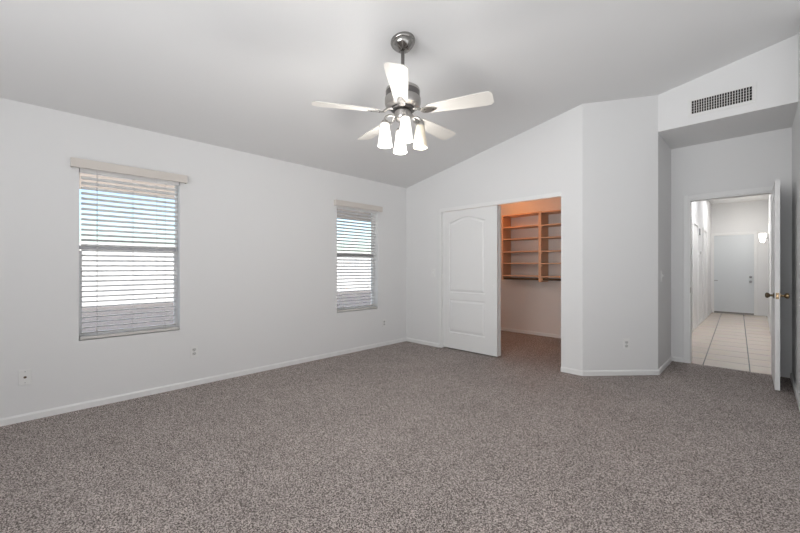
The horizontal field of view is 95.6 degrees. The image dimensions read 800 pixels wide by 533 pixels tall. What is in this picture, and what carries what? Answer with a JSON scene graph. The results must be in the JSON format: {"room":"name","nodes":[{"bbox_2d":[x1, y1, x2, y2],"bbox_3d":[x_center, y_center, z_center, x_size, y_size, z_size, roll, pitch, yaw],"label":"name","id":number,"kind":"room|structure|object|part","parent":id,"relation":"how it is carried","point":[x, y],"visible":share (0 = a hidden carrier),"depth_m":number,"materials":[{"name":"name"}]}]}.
{"room":"empty bedroom","nodes":[
{"label":"empty bedroom","id":0,"kind":"room"},
{"bbox_2d":[0,98,405,418],"bbox_3d":[-2.477,-0.038,3.299,0.160,2.437,7.460,0,0,45],"label":"wall","id":1,"kind":"structure","parent":0,"point":[257,234],"depth_m":3.63,"materials":[{"name":"white paint"}]},
{"bbox_2d":[18,369,31,385],"bbox_3d":[-2.867,0.844,2.776,0.018,0.118,0.072,0,0,45],"label":"cable plate","id":2,"kind":"object","parent":1,"relation":"attached to","point":[24,376],"visible":1,"depth_m":2.78,"materials":[{"name":"white plastic"}]},
{"bbox_2d":[79,186,176,338],"bbox_3d":[-2.479,-0.118,3.346,0.080,1.463,0.737,0,0,45],"label":"window","id":3,"kind":"structure","parent":1,"relation":"in","point":[80,247],"depth_m":3.30,"materials":[{"name":"white plastic"}]},
{"bbox_3d":[-2.481,-0.166,3.348,0.055,0.030,0.719,0,0,45],"label":"meeting rail","id":4,"kind":"part","parent":3,"relation":"part of","materials":[{"name":"grey plastic"}]},
{"bbox_3d":[-2.471,0.223,3.338,0.023,0.720,0.719,0,0,45],"label":"sash","id":5,"kind":"part","parent":3,"relation":"part of","materials":[{"name":"white plastic"}]},
{"bbox_2d":[70,157,186,339],"bbox_3d":[-2.404,-0.141,3.272,0.111,1.497,0.843,0,0,45],"label":"window blind","id":6,"kind":"object","parent":3,"relation":"attached to","point":[85,166],"visible":1,"depth_m":3.25,"materials":[{"name":"white plastic"}]},
{"bbox_3d":[-2.578,-0.102,3.095,0.002,1.390,0.002,0,0,45],"label":"ladder cord","id":7,"kind":"part","parent":6,"relation":"part of","materials":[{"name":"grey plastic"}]},
{"bbox_3d":[-2.422,-0.817,3.290,0.054,0.050,0.725,0,0,45],"label":"head rail","id":8,"kind":"part","parent":6,"relation":"part of","materials":[{"name":"white plastic"}]},
{"bbox_3d":[-2.423,0.595,3.291,0.052,0.024,0.721,0,0,45],"label":"rail","id":9,"kind":"part","parent":6,"relation":"part of","materials":[{"name":"white plastic"}]},
{"bbox_3d":[-2.229,-0.102,3.449,0.002,1.390,0.002,0,0,45],"label":"ladder cord","id":10,"kind":"part","parent":6,"relation":"part of","materials":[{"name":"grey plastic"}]},
{"bbox_2d":[190,345,197,357],"bbox_3d":[-2.049,0.842,3.612,0.009,0.118,0.072,0,0,45],"label":"power outlet","id":11,"kind":"object","parent":1,"relation":"attached to","point":[193,349],"visible":1,"depth_m":3.61,"materials":[{"name":"white plastic"}]},
{"bbox_2d":[0,337,406,426],"bbox_3d":[-2.421,1.152,3.231,0.014,0.056,7.200,0,0,45],"label":"baseboard","id":12,"kind":"structure","parent":1,"relation":"attached to","point":[103,401],"depth_m":3.44,"materials":[{"name":"white paint"}]},
{"bbox_2d":[337,213,373,309],"bbox_3d":[-0.665,-0.118,5.186,0.080,1.463,0.734,0,0,45],"label":"window","id":13,"kind":"structure","parent":1,"relation":"in","point":[359,306],"depth_m":5.41,"materials":[{"name":"white plastic"}]},
{"bbox_3d":[-0.667,-0.166,5.188,0.055,0.030,0.716,0,0,45],"label":"meeting rail","id":14,"kind":"part","parent":13,"relation":"part of","materials":[{"name":"grey"}]},
{"bbox_3d":[-0.657,0.223,5.178,0.023,0.720,0.716,0,0,45],"label":"sash","id":15,"kind":"part","parent":13,"relation":"part of","materials":[{"name":"white plastic"}]},
{"bbox_2d":[334,199,382,311],"bbox_3d":[-0.590,-0.141,5.112,0.111,1.497,0.840,0,0,45],"label":"window blind","id":16,"kind":"object","parent":13,"relation":"attached to","point":[346,205],"visible":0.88,"depth_m":5.11,"materials":[{"name":"white plastic"}]},
{"bbox_3d":[-0.802,-0.102,4.974,0.002,1.390,0.002,0,0,45],"label":"ladder cord","id":17,"kind":"part","parent":16,"relation":"part of","materials":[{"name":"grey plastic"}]},
{"bbox_3d":[-0.608,-0.817,5.130,0.054,0.050,0.722,0,0,45],"label":"head rail","id":18,"kind":"part","parent":16,"relation":"part of","materials":[{"name":"white plastic"}]},
{"bbox_3d":[-0.609,0.595,5.130,0.052,0.024,0.718,0,0,45],"label":"rail","id":19,"kind":"part","parent":16,"relation":"part of","materials":[{"name":"white plastic"}]},
{"bbox_3d":[-0.416,-0.102,5.287,0.002,1.390,0.002,0,0,45],"label":"ladder cord","id":20,"kind":"part","parent":16,"relation":"part of","materials":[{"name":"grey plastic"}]},
{"bbox_2d":[382,319,385,326],"bbox_3d":[-0.237,0.840,5.449,0.009,0.118,0.072,0,0,45],"label":"power outlet","id":21,"kind":"object","parent":1,"relation":"attached to","point":[383,320],"visible":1,"depth_m":5.44,"materials":[{"name":"white plastic"}]},
{"bbox_2d":[79,173,370,220],"bbox_3d":[-0.537,-1.250,7.623,3.130,0.140,9.900,0,0,45],"label":"ceiling","id":22,"kind":"structure","parent":0,"point":[80,174],"depth_m":5.32,"materials":[{"name":"beige"}]},
{"bbox_2d":[82,291,370,331],"bbox_3d":[-22.889,1.330,29.598,65.840,0.100,90.000,0,0,45],"label":"ground","id":23,"kind":"structure","parent":0,"point":[356,295],"depth_m":9.99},
{"bbox_2d":[79,242,370,307],"bbox_3d":[-7.240,0.255,14.163,0.200,2.050,90.000,0,0,45],"label":"wall","id":24,"kind":"structure","parent":23,"relation":"on","point":[80,243],"depth_m":12.33,"materials":[{"name":"white paint"}]},
{"bbox_2d":[0,313,799,532],"bbox_3d":[2.396,1.230,4.238,5.780,0.100,15.640,0,0,45],"label":"floor","id":25,"kind":"structure","parent":0,"point":[402,437],"depth_m":2.33,"materials":[{"name":"carpet"}]},
{"bbox_2d":[0,0,799,187],"bbox_3d":[-0.265,-1.849,1.540,5.780,1.247,8.060,0,0,45],"label":"ceiling","id":26,"kind":"structure","parent":0,"point":[246,76],"depth_m":2.88,"materials":[{"name":"white paint"}]},
{"bbox_2d":[312,31,493,154],"bbox_3d":[0.037,-1.288,2.720,1.268,0.802,1.237,0,0,45],"label":"ceiling fan","id":27,"kind":"object","parent":26,"relation":"hanging from","point":[402,98],"visible":1,"depth_m":2.61,"materials":[{"name":"white wood"}]},
{"bbox_3d":[-0.387,-1.139,2.583,0.470,0.006,0.142,0,12,-14],"label":"fan blade","id":28,"kind":"part","parent":27,"relation":"part of","materials":[{"name":"white wood"}]},
{"bbox_3d":[-0.202,-1.139,3.041,0.142,0.006,0.470,-14,7,-31],"label":"fan blade","id":29,"kind":"part","parent":27,"relation":"part of","materials":[{"name":"white"}]},
{"bbox_3d":[-0.110,-0.973,2.667,0.108,0.170,0.108,0,0,45],"label":"lamp shade","id":30,"kind":"part","parent":27,"relation":"part of","materials":[{"name":"white glass"}]},
{"bbox_3d":[-0.073,-1.096,2.672,0.092,0.053,0.017,0,0,-8],"label":"lamp arm","id":31,"kind":"part","parent":27,"relation":"part of","materials":[{"name":"silver metal"}]},
{"bbox_3d":[-0.009,-1.139,2.266,0.142,0.006,0.470,12,1,4],"label":"fan blade","id":32,"kind":"part","parent":27,"relation":"part of","materials":[{"name":"white wood"}]},
{"bbox_3d":[0.002,-0.973,2.816,0.108,0.170,0.108,0,0,45],"label":"lamp shade","id":33,"kind":"part","parent":27,"relation":"part of","materials":[{"name":"white glass"}]},
{"bbox_3d":[0.039,-0.973,2.554,0.108,0.170,0.108,0,0,45],"label":"lamp shade","id":34,"kind":"part","parent":27,"relation":"part of","materials":[{"name":"white glass"}]},
{"bbox_3d":[0.151,-0.973,2.703,0.108,0.170,0.108,0,0,45],"label":"lamp shade","id":35,"kind":"part","parent":27,"relation":"part of","materials":[{"name":"beige glass"}]},
{"bbox_3d":[0.290,-1.139,3.007,0.142,0.006,0.470,-15,-10,39],"label":"fan blade","id":36,"kind":"part","parent":27,"relation":"part of","materials":[{"name":"white wood"}]},
{"bbox_3d":[0.410,-1.139,2.528,0.470,0.006,0.142,0,-12,22],"label":"fan blade","id":37,"kind":"part","parent":27,"relation":"part of","materials":[{"name":"white wood"}]},
{"bbox_2d":[406,104,582,369],"bbox_3d":[1.091,-0.296,4.921,2.643,2.952,0.140,0,0,45],"label":"wall","id":38,"kind":"structure","parent":0,"point":[546,158],"depth_m":4.56,"materials":[{"name":"white paint"}]},
{"bbox_2d":[406,338,439,346],"bbox_3d":[0.342,1.152,5.552,0.661,0.056,0.014,0,0,45],"label":"baseboard","id":39,"kind":"structure","parent":38,"relation":"attached to","point":[407,339],"depth_m":5.53,"materials":[{"name":"white paint"}]},
{"bbox_2d":[440,212,443,347],"bbox_3d":[0.642,0.190,5.363,0.032,1.980,0.142,0,0,45],"label":"trim","id":40,"kind":"structure","parent":38,"relation":"attached to","point":[441,213],"depth_m":5.31,"materials":[{"name":"white paint"}]},
{"bbox_2d":[443,205,497,356],"bbox_3d":[0.951,0.181,5.019,0.887,1.962,0.038,0,0,45],"label":"door","id":41,"kind":"structure","parent":38,"relation":"in","point":[470,236],"depth_m":4.97,"materials":[{"name":"white paint"}]},
{"bbox_2d":[498,206,500,355],"bbox_3d":[0.991,0.181,5.054,0.887,1.962,0.038,0,0,45],"label":"door","id":42,"kind":"structure","parent":38,"relation":"in","point":[499,207],"depth_m":4.74,"materials":[{"name":"white paint"}]},
{"bbox_2d":[440,192,560,211],"bbox_3d":[1.208,-0.825,4.721,1.740,0.050,0.026,0,0,45],"label":"trim","id":43,"kind":"structure","parent":38,"relation":"attached to","point":[557,194],"depth_m":4.59,"materials":[{"name":"white paint"}]},
{"bbox_2d":[561,367,582,375],"bbox_3d":[1.899,1.152,4.017,0.232,0.056,0.014,0,0,45],"label":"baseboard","id":44,"kind":"object","parent":38,"relation":"attached to","point":[563,369],"visible":1,"depth_m":4.01,"materials":[{"name":"white paint"}]},
{"bbox_2d":[494,197,560,334],"bbox_3d":[2.567,-0.040,6.177,2.420,2.440,0.100,0,0,45],"label":"wall","id":45,"kind":"structure","parent":0,"point":[529,305],"depth_m":6.35,"materials":[{"name":"white paint"}]},
{"bbox_2d":[501,327,560,337],"bbox_3d":[2.527,1.152,6.136,2.420,0.056,0.014,0,0,45],"label":"baseboard","id":46,"kind":"structure","parent":45,"relation":"attached to","point":[502,328],"depth_m":6.35,"materials":[{"name":"white paint"}]},
{"bbox_2d":[502,210,560,281],"bbox_3d":[2.592,-0.335,5.868,1.920,1.160,0.296,0,0,45],"label":"shelving unit","id":47,"kind":"object","parent":45,"relation":"attached to","point":[543,225],"visible":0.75,"depth_m":6.10,"materials":[{"name":"wood"}]},
{"bbox_3d":[1.917,-0.345,6.534,0.022,1.140,0.296,0,0,45],"label":"panel","id":48,"kind":"part","parent":47,"relation":"part of","materials":[{"name":"wood"}]},
{"bbox_3d":[2.154,0.153,6.303,0.641,0.018,0.292,0,0,45],"label":"shelf","id":49,"kind":"part","parent":47,"relation":"part of","materials":[{"name":"wood"}]},
{"bbox_3d":[2.154,-0.062,6.303,0.641,0.018,0.292,0,0,45],"label":"shelf","id":50,"kind":"part","parent":47,"relation":"part of","materials":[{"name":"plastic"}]},
{"bbox_3d":[2.154,-0.264,6.303,0.641,0.018,0.292,0,0,45],"label":"shelf","id":51,"kind":"part","parent":47,"relation":"part of","materials":[{"name":"wood"}]},
{"bbox_3d":[2.154,-0.485,6.303,0.641,0.018,0.292,0,0,45],"label":"shelf","id":52,"kind":"part","parent":47,"relation":"part of","materials":[{"name":"wood"}]},
{"bbox_3d":[2.154,-0.689,6.303,0.641,0.018,0.292,0,0,45],"label":"shelf","id":53,"kind":"part","parent":47,"relation":"part of","materials":[{"name":"wood"}]},
{"bbox_3d":[2.154,-0.902,6.303,0.641,0.018,0.292,0,0,45],"label":"shelf","id":54,"kind":"part","parent":47,"relation":"part of","materials":[{"name":"wood"}]},
{"bbox_3d":[2.091,0.205,6.239,0.641,0.032,0.032,0,0,45],"label":"hanging rod","id":55,"kind":"part","parent":47,"relation":"part of","materials":[{"name":"brown metal"}]},
{"bbox_3d":[2.837,-0.258,5.629,1.191,0.018,0.292,0,0,45],"label":"shelf","id":56,"kind":"part","parent":47,"relation":"part of","materials":[{"name":"wood"}]},
{"bbox_3d":[2.837,-0.479,5.629,1.191,0.018,0.292,0,0,45],"label":"shelf","id":57,"kind":"part","parent":47,"relation":"part of","materials":[{"name":"wood"}]},
{"bbox_3d":[2.837,-0.683,5.629,1.191,0.018,0.292,0,0,45],"label":"shelf","id":58,"kind":"part","parent":47,"relation":"part of","materials":[{"name":"wood"}]},
{"bbox_3d":[2.837,-0.896,5.629,1.191,0.018,0.292,0,0,45],"label":"shelf","id":59,"kind":"part","parent":47,"relation":"part of","materials":[{"name":"wood"}]},
{"bbox_3d":[2.774,0.205,5.565,1.191,0.032,0.032,0,0,45],"label":"hanging rod","id":60,"kind":"part","parent":47,"relation":"part of","materials":[{"name":"brown metal"}]},
{"bbox_2d":[583,95,657,369],"bbox_3d":[2.404,-0.352,4.011,0.847,3.065,0.100,0,0,-2],"label":"wall","id":61,"kind":"structure","parent":0,"point":[620,137],"depth_m":3.96,"materials":[{"name":"white paint"}]},
{"bbox_2d":[583,370,659,375],"bbox_3d":[2.408,1.152,3.954,0.857,0.056,0.014,0,0,-2],"label":"baseboard","id":62,"kind":"structure","parent":61,"relation":"attached to","point":[585,372],"depth_m":3.95,"materials":[{"name":"white paint"}]},
{"bbox_2d":[623,339,629,349],"bbox_3d":[2.470,0.842,3.959,0.072,0.118,0.009,0,0,-2],"label":"power outlet","id":63,"kind":"object","parent":61,"relation":"attached to","point":[626,342],"visible":1,"depth_m":3.96,"materials":[{"name":"white plastic"}]},
{"bbox_2d":[658,132,670,368],"bbox_3d":[3.089,-0.151,4.314,0.100,2.662,0.840,0,0,45],"label":"wall","id":64,"kind":"structure","parent":0,"point":[664,151],"depth_m":4.25,"materials":[{"name":"white paint"}]},
{"bbox_2d":[658,356,671,373],"bbox_3d":[3.128,1.152,4.272,0.014,0.056,0.844,0,0,45],"label":"baseboard","id":65,"kind":"structure","parent":64,"relation":"attached to","point":[661,369],"depth_m":4.22,"materials":[{"name":"white paint"}]},
{"bbox_2d":[692,200,710,320],"bbox_3d":[5.774,-0.220,7.157,0.100,2.800,6.740,0,0,45],"label":"wall","id":66,"kind":"structure","parent":0,"point":[701,210],"depth_m":7.94,"materials":[{"name":"white paint"}]},
{"bbox_2d":[692,219,698,330],"bbox_3d":[5.659,0.154,6.954,0.022,2.051,0.882,0,0,45],"label":"door","id":67,"kind":"structure","parent":66,"relation":"in","point":[695,226],"depth_m":7.00,"materials":[{"name":"white paint"}]},
{"bbox_3d":[5.654,0.182,6.960,0.006,1.975,0.750,0,0,45],"label":"panel","id":68,"kind":"part","parent":67,"relation":"part of","materials":[{"name":"white paint"}]},
{"bbox_2d":[692,310,711,331],"bbox_3d":[5.772,1.152,7.074,0.014,0.056,6.620,0,0,45],"label":"baseboard","id":69,"kind":"structure","parent":66,"relation":"attached to","point":[710,312],"depth_m":7.68,"materials":[{"name":"white paint"}]},
{"bbox_2d":[702,227,707,320],"bbox_3d":[6.923,0.154,8.236,0.022,2.051,0.882,0,0,45],"label":"door","id":70,"kind":"structure","parent":66,"relation":"in","point":[704,230],"depth_m":8.18,"materials":[{"name":"white paint"}]},
{"bbox_3d":[6.918,0.182,8.241,0.006,1.975,0.750,0,0,45],"label":"panel","id":71,"kind":"part","parent":70,"relation":"part of","materials":[{"name":"white paint"}]},
{"bbox_2d":[658,34,797,134],"bbox_3d":[3.240,-1.784,3.658,1.036,0.605,0.120,0,0,45],"label":"wall header","id":72,"kind":"structure","parent":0,"point":[774,68],"depth_m":3.50,"materials":[{"name":"white paint"}]},
{"bbox_2d":[688,82,755,117],"bbox_3d":[3.193,-1.657,3.616,0.510,0.192,0.007,0,0,45],"label":"air vent","id":73,"kind":"object","parent":72,"relation":"in","point":[744,94],"visible":1,"depth_m":3.60,"materials":[{"name":"white metal"}]},
{"bbox_2d":[684,186,772,374],"bbox_3d":[3.839,0.151,4.238,0.825,2.057,0.134,0,0,45],"label":"door frame","id":74,"kind":"structure","parent":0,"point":[762,189],"depth_m":4.45,"materials":[{"name":"white paint"}]},
{"bbox_2d":[661,106,796,148],"bbox_3d":[3.535,-1.532,3.957,1.236,0.100,0.720,0,0,45],"label":"ceiling","id":75,"kind":"structure","parent":0,"point":[782,118],"depth_m":3.91,"materials":[{"name":"white paint"}]},
{"bbox_2d":[671,127,791,377],"bbox_3d":[3.830,-0.270,4.256,1.236,2.900,0.120,0,0,45],"label":"wall","id":76,"kind":"structure","parent":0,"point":[759,160],"depth_m":4.17,"materials":[{"name":"white paint"}]},
{"bbox_2d":[672,356,682,361],"bbox_3d":[3.463,1.152,4.524,0.109,0.056,0.014,0,0,45],"label":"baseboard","id":77,"kind":"structure","parent":76,"relation":"attached to","point":[677,359],"depth_m":4.52,"materials":[{"name":"white paint"}]},
{"bbox_2d":[708,194,768,204],"bbox_3d":[6.179,-1.670,6.758,1.237,0.100,6.740,0,0,45],"label":"ceiling","id":78,"kind":"structure","parent":0,"point":[759,197],"depth_m":8.71,"materials":[{"name":"white paint"}]},
{"bbox_2d":[711,200,767,315],"bbox_3d":[8.503,-0.220,9.114,1.037,2.800,0.120,0,0,45],"label":"wall","id":79,"kind":"structure","parent":0,"point":[748,216],"depth_m":8.88,"materials":[{"name":"white paint"}]},
{"bbox_2d":[714,234,753,314],"bbox_3d":[8.375,0.188,9.118,0.736,1.977,0.095,0,0,45],"label":"door","id":80,"kind":"structure","parent":79,"relation":"in","point":[733,254],"depth_m":9.12,"materials":[{"name":"white paint"}]},
{"bbox_2d":[711,232,756,314],"bbox_3d":[8.389,0.159,9.132,0.860,2.043,0.014,0,0,45],"label":"trim","id":81,"kind":"structure","parent":79,"relation":"attached to","point":[737,233],"depth_m":9.07,"materials":[{"name":"white paint"}]},
{"bbox_2d":[768,194,770,315],"bbox_3d":[6.583,-0.220,6.359,0.100,2.800,6.740,0,0,45],"label":"wall","id":82,"kind":"structure","parent":0,"point":[769,197],"depth_m":8.38,"materials":[{"name":"white paint"}]},
{"bbox_2d":[759,233,768,243],"bbox_3d":[8.141,-0.635,8.123,0.160,0.230,0.120,0,0,45],"label":"wall sconce","id":83,"kind":"object","parent":82,"relation":"attached to","point":[762,236],"visible":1,"depth_m":8.10,"materials":[{"name":"white glass"}]},
{"bbox_3d":[8.127,-0.645,8.137,0.120,0.210,0.120,0,0,45],"label":"lamp shade","id":84,"kind":"part","parent":83,"relation":"part of","materials":[{"name":"white glass"}]},
{"bbox_2d":[769,216,770,330],"bbox_3d":[6.522,0.154,6.384,0.022,2.051,0.882,0,0,45],"label":"door","id":85,"kind":"structure","parent":82,"relation":"in","point":[770,216],"depth_m":6.65,"materials":[{"name":"white paint"}]},
{"bbox_2d":[765,180,789,390],"bbox_3d":[3.810,0.173,3.682,0.165,1.985,0.712,0,0,44],"label":"door","id":86,"kind":"structure","parent":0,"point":[776,295],"depth_m":3.44,"materials":[{"name":"white paint"}]},
{"bbox_3d":[3.578,0.274,3.513,0.065,0.060,0.060,0,0,44],"label":"knob","id":87,"kind":"part","parent":86,"relation":"part of","materials":[{"name":"brown metal"}]},
{"bbox_3d":[3.650,0.274,3.444,0.065,0.060,0.060,0,0,44],"label":"knob","id":88,"kind":"part","parent":86,"relation":"part of","materials":[{"name":"gold metal"}]},
{"bbox_2d":[792,26,799,396],"bbox_3d":[3.743,-0.454,3.359,0.100,3.267,1.280,0,0,45],"label":"wall","id":89,"kind":"structure","parent":0,"point":[796,123],"depth_m":3.39,"materials":[{"name":"white paint"}]},
{"bbox_2d":[790,373,799,410],"bbox_3d":[3.702,1.152,3.399,0.014,0.056,1.280,0,0,45],"label":"baseboard","id":90,"kind":"structure","parent":89,"relation":"attached to","point":[791,375],"depth_m":3.35,"materials":[{"name":"white paint"}]}
]}

